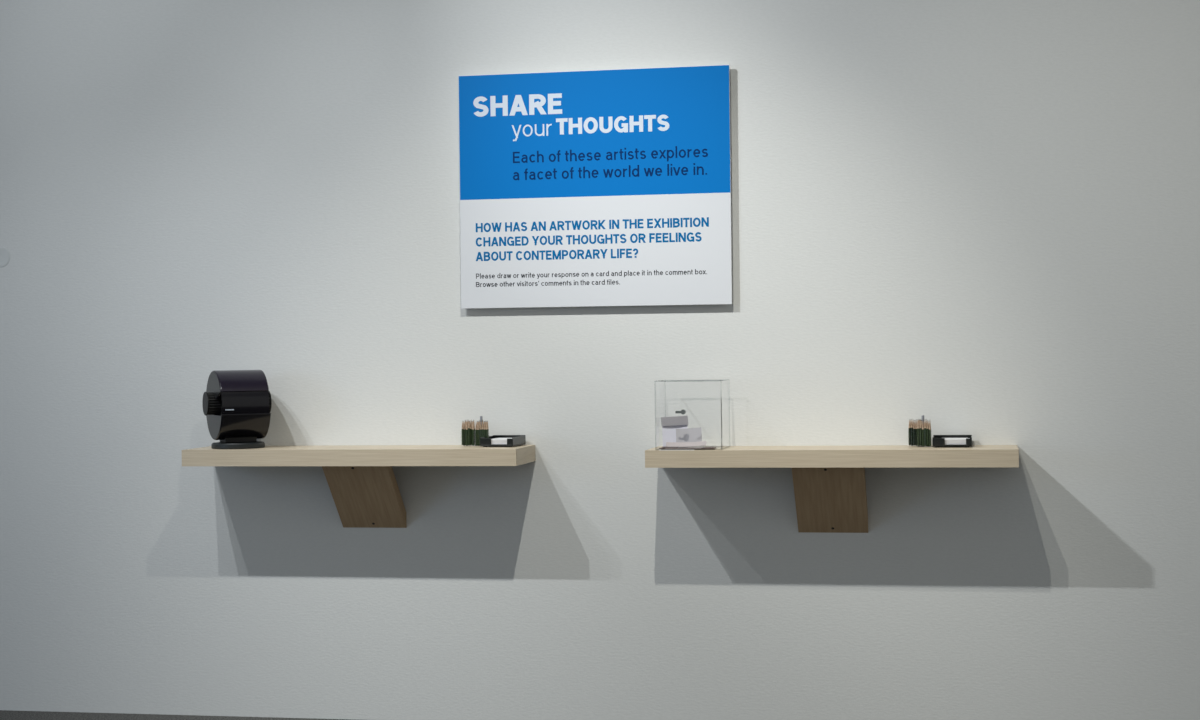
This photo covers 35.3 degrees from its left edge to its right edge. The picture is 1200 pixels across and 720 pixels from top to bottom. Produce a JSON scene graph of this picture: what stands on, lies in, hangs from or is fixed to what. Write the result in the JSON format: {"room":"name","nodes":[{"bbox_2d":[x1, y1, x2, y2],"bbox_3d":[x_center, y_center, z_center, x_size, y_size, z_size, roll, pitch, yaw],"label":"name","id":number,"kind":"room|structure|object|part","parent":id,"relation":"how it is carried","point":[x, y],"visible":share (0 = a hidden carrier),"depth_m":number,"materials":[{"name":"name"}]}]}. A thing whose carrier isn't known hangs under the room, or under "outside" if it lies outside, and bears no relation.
{"room":"art gallery","nodes":[
{"label":"art gallery","id":0,"kind":"room"},
{"bbox_2d":[0,710,352,719],"bbox_3d":[-0.933,1.499,2.903,15.000,0.100,9.000,-1,0,11],"label":"floor","id":1,"kind":"structure","parent":0,"point":[4,714],"depth_m":7.61,"materials":[{"name":"concrete"}]},
{"bbox_2d":[0,0,1199,719],"bbox_3d":[-0.076,-1.233,7.377,15.000,5.300,0.150,-1,0,11],"label":"wall","id":2,"kind":"structure","parent":0,"point":[980,219],"depth_m":7.30,"materials":[{"name":"paint"}]},
{"bbox_2d":[0,246,9,267],"bbox_3d":[-2.471,-0.425,7.783,0.088,0.088,0.001,-1,0,11],"label":"wall plate","id":3,"kind":"object","parent":2,"relation":"attached to","point":[4,253],"visible":1,"depth_m":7.78,"materials":[{"name":"white paint"}]},
{"bbox_2d":[182,445,534,527],"bbox_3d":[-0.933,0.502,7.325,1.332,0.326,0.312,-1,0,11],"label":"floating shelf","id":4,"kind":"object","parent":2,"relation":"attached to","point":[361,480],"visible":0.96,"depth_m":7.25,"materials":[{"name":"brown wood"}]},
{"bbox_2d":[202,370,271,448],"bbox_3d":[-1.423,0.192,7.405,0.252,0.305,0.269,-1,0,-25],"label":"file","id":5,"kind":"object","parent":4,"relation":"on","point":[237,404],"visible":1,"depth_m":7.32,"materials":[{"name":"black plastic"}]},
{"bbox_3d":[-1.507,0.170,7.366,0.060,0.088,0.088,-1,0,-25],"label":"knob","id":6,"kind":"part","parent":5,"relation":"part of","materials":[{"name":"black plastic"}]},
{"bbox_2d":[480,435,525,446],"bbox_3d":[-0.374,0.312,7.273,0.132,0.039,0.160,-1,0,15],"label":"tray","id":7,"kind":"object","parent":4,"relation":"on","point":[516,440],"visible":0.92,"depth_m":7.21,"materials":[{"name":"black plastic"}]},
{"bbox_3d":[-0.435,0.310,7.209,0.041,0.024,0.003,-1,0,15],"label":"post","id":8,"kind":"part","parent":7,"relation":"part of","materials":[{"name":"black plastic"}]},
{"bbox_3d":[-0.361,0.324,7.261,0.082,0.001,0.130,-1,0,15],"label":"card","id":9,"kind":"object","parent":7,"relation":"in","visible":0},
{"bbox_3d":[-0.361,0.322,7.261,0.082,0.001,0.130,-1,0,15],"label":"card","id":10,"kind":"object","parent":9,"relation":"on","visible":0},
{"bbox_3d":[-0.361,0.321,7.260,0.082,0.001,0.130,-1,0,15],"label":"card","id":11,"kind":"object","parent":10,"relation":"on","visible":0},
{"bbox_3d":[-0.360,0.319,7.261,0.082,0.001,0.130,-1,0,15],"label":"card","id":12,"kind":"object","parent":11,"relation":"on","visible":0},
{"bbox_3d":[-0.362,0.317,7.262,0.082,0.001,0.130,-1,0,15],"label":"card","id":13,"kind":"object","parent":12,"relation":"on","visible":0},
{"bbox_3d":[-0.362,0.316,7.262,0.082,0.001,0.130,-1,0,15],"label":"card","id":14,"kind":"object","parent":13,"relation":"on","visible":0},
{"bbox_3d":[-0.362,0.314,7.262,0.082,0.001,0.130,-1,0,15],"label":"card","id":15,"kind":"object","parent":14,"relation":"on","visible":0},
{"bbox_3d":[-0.361,0.313,7.261,0.082,0.001,0.130,-1,0,15],"label":"card","id":16,"kind":"object","parent":15,"relation":"on","visible":0},
{"bbox_3d":[-0.362,0.311,7.261,0.082,0.001,0.130,-1,0,15],"label":"card","id":17,"kind":"object","parent":16,"relation":"on","visible":0},
{"bbox_3d":[-0.361,0.309,7.262,0.082,0.001,0.130,-1,0,15],"label":"card","id":18,"kind":"object","parent":17,"relation":"on","visible":0},
{"bbox_3d":[-0.363,0.308,7.261,0.082,0.001,0.130,-1,0,15],"label":"card","id":19,"kind":"object","parent":18,"relation":"on","visible":0},
{"bbox_3d":[-0.361,0.306,7.261,0.082,0.001,0.130,-1,0,15],"label":"card","id":20,"kind":"object","parent":19,"relation":"on","visible":0},
{"bbox_3d":[-0.362,0.305,7.261,0.082,0.001,0.130,-1,0,15],"label":"card","id":21,"kind":"object","parent":20,"relation":"on","visible":0},
{"bbox_2d":[491,438,511,439],"bbox_3d":[-0.370,0.303,7.264,0.082,0.001,0.130,-1,0,15],"label":"card","id":22,"kind":"object","parent":21,"relation":"on","point":[494,438],"visible":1,"depth_m":7.26,"materials":[{"name":"white paper"}]},
{"bbox_3d":[-0.508,0.304,7.308,0.054,0.058,0.036,-1,0,11],"label":"pencil cup","id":23,"kind":"object","parent":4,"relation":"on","visible":0},
{"bbox_2d":[462,421,463,444],"bbox_3d":[-0.532,0.280,7.301,0.007,0.096,0.006,-1,0,7],"label":"pencil","id":24,"kind":"object","parent":23,"relation":"in","point":[462,421],"visible":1,"depth_m":7.30,"materials":[{"name":"green paint"}]},
{"bbox_2d":[463,425,464,445],"bbox_3d":[-0.526,0.283,7.308,0.007,0.096,0.006,-1,0,-6],"label":"pencil","id":25,"kind":"object","parent":23,"relation":"in","point":[463,425],"visible":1,"depth_m":7.30,"materials":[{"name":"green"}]},
{"bbox_2d":[466,422,467,445],"bbox_3d":[-0.515,0.283,7.297,0.007,0.096,0.006,-1,0,-7],"label":"pencil","id":26,"kind":"object","parent":23,"relation":"in","point":[466,422],"visible":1,"depth_m":7.30,"materials":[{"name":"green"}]},
{"bbox_2d":[468,421,469,443],"bbox_3d":[-0.507,0.277,7.296,0.007,0.096,0.006,-1,0,-16],"label":"pencil","id":27,"kind":"object","parent":23,"relation":"in","point":[468,421],"visible":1,"depth_m":7.29,"materials":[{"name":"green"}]},
{"bbox_2d":[472,424,473,445],"bbox_3d":[-0.490,0.282,7.292,0.007,0.096,0.006,-1,0,-10],"label":"pencil","id":28,"kind":"object","parent":23,"relation":"in","point":[473,424],"visible":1,"depth_m":7.29,"materials":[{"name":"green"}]},
{"bbox_3d":[-0.454,0.304,7.293,0.054,0.058,0.036,-1,0,11],"label":"pencil cup","id":29,"kind":"object","parent":4,"relation":"on","visible":0},
{"bbox_2d":[475,425,476,445],"bbox_3d":[-0.478,0.283,7.286,0.007,0.096,0.006,-1,0,8],"label":"pencil","id":30,"kind":"object","parent":29,"relation":"in","point":[475,425],"visible":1,"depth_m":7.28,"materials":[{"name":"green paint"}]},
{"bbox_2d":[477,423,478,445],"bbox_3d":[-0.470,0.283,7.284,0.007,0.096,0.006,-1,0,-13],"label":"pencil","id":31,"kind":"object","parent":29,"relation":"in","point":[478,423],"visible":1,"depth_m":7.28,"materials":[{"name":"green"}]},
{"bbox_2d":[458,64,731,308],"bbox_3d":[-0.023,-0.661,7.279,1.066,0.912,0.030,-1,0,11],"label":"wall sign","id":32,"kind":"object","parent":2,"relation":"attached to","point":[609,187],"visible":1,"depth_m":7.26,"materials":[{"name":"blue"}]},
{"bbox_2d":[645,445,1018,532],"bbox_3d":[0.856,0.488,6.968,1.344,0.329,0.312,-1,0,11],"label":"floating shelf","id":33,"kind":"object","parent":2,"relation":"attached to","point":[829,482],"visible":1,"depth_m":6.90,"materials":[{"name":"brown wood"}]},
{"bbox_2d":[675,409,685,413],"bbox_3d":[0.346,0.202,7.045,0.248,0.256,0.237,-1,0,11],"label":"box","id":34,"kind":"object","parent":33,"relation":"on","point":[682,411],"visible":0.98,"depth_m":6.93,"materials":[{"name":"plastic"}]},
{"bbox_2d":[661,416,687,446],"bbox_3d":[0.280,0.265,7.047,0.103,0.115,0.020,-1,0,11],"label":"folded card","id":35,"kind":"object","parent":34,"relation":"in","point":[669,424],"visible":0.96,"depth_m":7.05,"materials":[{"name":"white paper"}]},
{"bbox_2d":[659,447,715,448],"bbox_3d":[0.325,0.326,6.993,0.205,0.001,0.080,-1,0,9],"label":"card","id":36,"kind":"object","parent":34,"relation":"in","point":[661,447],"visible":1,"depth_m":6.96,"materials":[{"name":"grey paper"}]},
{"bbox_3d":[0.315,0.324,6.985,0.135,0.001,0.070,-1,0,14],"label":"card","id":37,"kind":"object","parent":36,"relation":"on","visible":0},
{"bbox_2d":[666,441,705,446],"bbox_3d":[0.318,0.310,6.972,0.150,0.022,0.022,-1,0,12],"label":"card","id":38,"kind":"object","parent":37,"relation":"on","point":[701,443],"visible":1,"depth_m":6.97,"materials":[{"name":"grey paper"}]},
{"bbox_2d":[676,427,701,441],"bbox_3d":[0.330,0.283,7.008,0.099,0.066,0.025,-1,0,9],"label":"folded card","id":39,"kind":"object","parent":37,"relation":"on","point":[688,434],"visible":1,"depth_m":7.01,"materials":[{"name":"grey paper"}]},
{"bbox_2d":[932,435,971,447],"bbox_3d":[1.296,0.299,6.942,0.141,0.039,0.155,-1,0,11],"label":"tray","id":40,"kind":"object","parent":33,"relation":"on","point":[938,441],"visible":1,"depth_m":6.88,"materials":[{"name":"black plastic"}]},
{"bbox_3d":[1.235,0.296,6.877,0.041,0.024,0.003,-1,0,11],"label":"post","id":41,"kind":"part","parent":40,"relation":"part of","materials":[{"name":"black plastic"}]},
{"bbox_3d":[1.338,0.296,6.857,0.018,0.022,0.003,-1,0,11],"label":"post","id":42,"kind":"part","parent":40,"relation":"part of","materials":[{"name":"black plastic"}]},
{"bbox_3d":[1.169,0.291,6.997,0.054,0.058,0.036,-1,0,11],"label":"pencil cup","id":43,"kind":"object","parent":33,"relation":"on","visible":0},
{"bbox_2d":[908,420,910,444],"bbox_3d":[1.146,0.266,6.989,0.007,0.096,0.006,-1,0,8],"label":"pencil","id":44,"kind":"object","parent":43,"relation":"in","point":[909,431],"visible":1,"depth_m":6.99,"materials":[{"name":"black paint"}]},
{"bbox_2d":[911,420,912,443],"bbox_3d":[1.154,0.264,6.988,0.007,0.096,0.006,-1,0,40],"label":"pencil","id":45,"kind":"object","parent":43,"relation":"in","point":[911,420],"visible":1,"depth_m":6.99,"materials":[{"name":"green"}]},
{"bbox_2d":[913,423,914,445],"bbox_3d":[1.163,0.268,6.986,0.006,0.096,0.007,-1,0,2],"label":"pencil","id":46,"kind":"object","parent":43,"relation":"in","point":[914,423],"visible":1,"depth_m":6.98,"materials":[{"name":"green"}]},
{"bbox_3d":[1.191,0.291,6.936,0.054,0.058,0.036,-1,0,11],"label":"pencil cup","id":47,"kind":"object","parent":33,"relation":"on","visible":0},
{"bbox_2d":[917,422,918,444],"bbox_3d":[1.168,0.265,6.929,0.007,0.096,0.006,-1,0,-4],"label":"pencil","id":48,"kind":"object","parent":47,"relation":"in","point":[918,422],"visible":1,"depth_m":6.93,"materials":[{"name":"green paint"}]},
{"bbox_2d":[920,419,921,444],"bbox_3d":[1.176,0.264,6.927,0.006,0.096,0.007,-1,0,-3],"label":"pencil","id":49,"kind":"object","parent":47,"relation":"in","point":[920,419],"visible":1,"depth_m":6.92,"materials":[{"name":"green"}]},
{"bbox_2d":[922,422,923,445],"bbox_3d":[1.185,0.268,6.925,0.007,0.096,0.006,-1,0,-2],"label":"pencil","id":50,"kind":"object","parent":47,"relation":"in","point":[922,422],"visible":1,"depth_m":6.92,"materials":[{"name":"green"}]},
{"bbox_2d":[924,422,925,444],"bbox_3d":[1.193,0.264,6.924,0.007,0.096,0.006,-1,0,35],"label":"pencil","id":51,"kind":"object","parent":47,"relation":"in","point":[925,422],"visible":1,"depth_m":6.92,"materials":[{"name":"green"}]},
{"bbox_2d":[927,419,928,445],"bbox_3d":[1.201,0.266,6.922,0.006,0.096,0.007,-1,0,-39],"label":"pencil","id":52,"kind":"object","parent":47,"relation":"in","point":[927,419],"visible":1,"depth_m":6.92,"materials":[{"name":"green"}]},
{"bbox_2d":[929,423,930,445],"bbox_3d":[1.210,0.269,6.920,0.006,0.096,0.007,-1,0,-18],"label":"pencil","id":53,"kind":"object","parent":47,"relation":"in","point":[929,423],"visible":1,"depth_m":6.92,"materials":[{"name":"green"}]},
{"bbox_3d":[1.311,0.302,6.932,0.094,0.001,0.125,-1,0,11],"label":"card","id":54,"kind":"object","parent":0,"visible":0},
{"bbox_3d":[1.309,0.300,6.931,0.094,0.001,0.125,-1,0,11],"label":"card","id":55,"kind":"object","parent":54,"relation":"on","visible":0},
{"bbox_3d":[1.311,0.299,6.931,0.094,0.001,0.125,-1,0,11],"label":"card","id":56,"kind":"object","parent":55,"relation":"on","visible":0},
{"bbox_3d":[1.310,0.297,6.931,0.094,0.001,0.125,-1,0,11],"label":"card","id":57,"kind":"object","parent":56,"relation":"on","visible":0},
{"bbox_3d":[1.311,0.296,6.931,0.094,0.001,0.125,-1,0,11],"label":"card","id":58,"kind":"object","parent":57,"relation":"on","visible":0},
{"bbox_3d":[1.309,0.294,6.931,0.094,0.001,0.125,-1,0,11],"label":"card","id":59,"kind":"object","parent":58,"relation":"on","visible":0},
{"bbox_3d":[1.310,0.292,6.932,0.094,0.001,0.125,-1,0,11],"label":"card","id":60,"kind":"object","parent":59,"relation":"on","visible":0},
{"bbox_3d":[1.310,0.291,6.931,0.094,0.001,0.125,-1,0,11],"label":"card","id":61,"kind":"object","parent":60,"relation":"on","visible":0},
{"bbox_2d":[945,438,965,439],"bbox_3d":[1.302,0.289,6.933,0.094,0.001,0.125,-1,0,11],"label":"card","id":62,"kind":"object","parent":61,"relation":"on","point":[945,438],"visible":0.86,"depth_m":6.90,"materials":[{"name":"white paper"}]}
]}

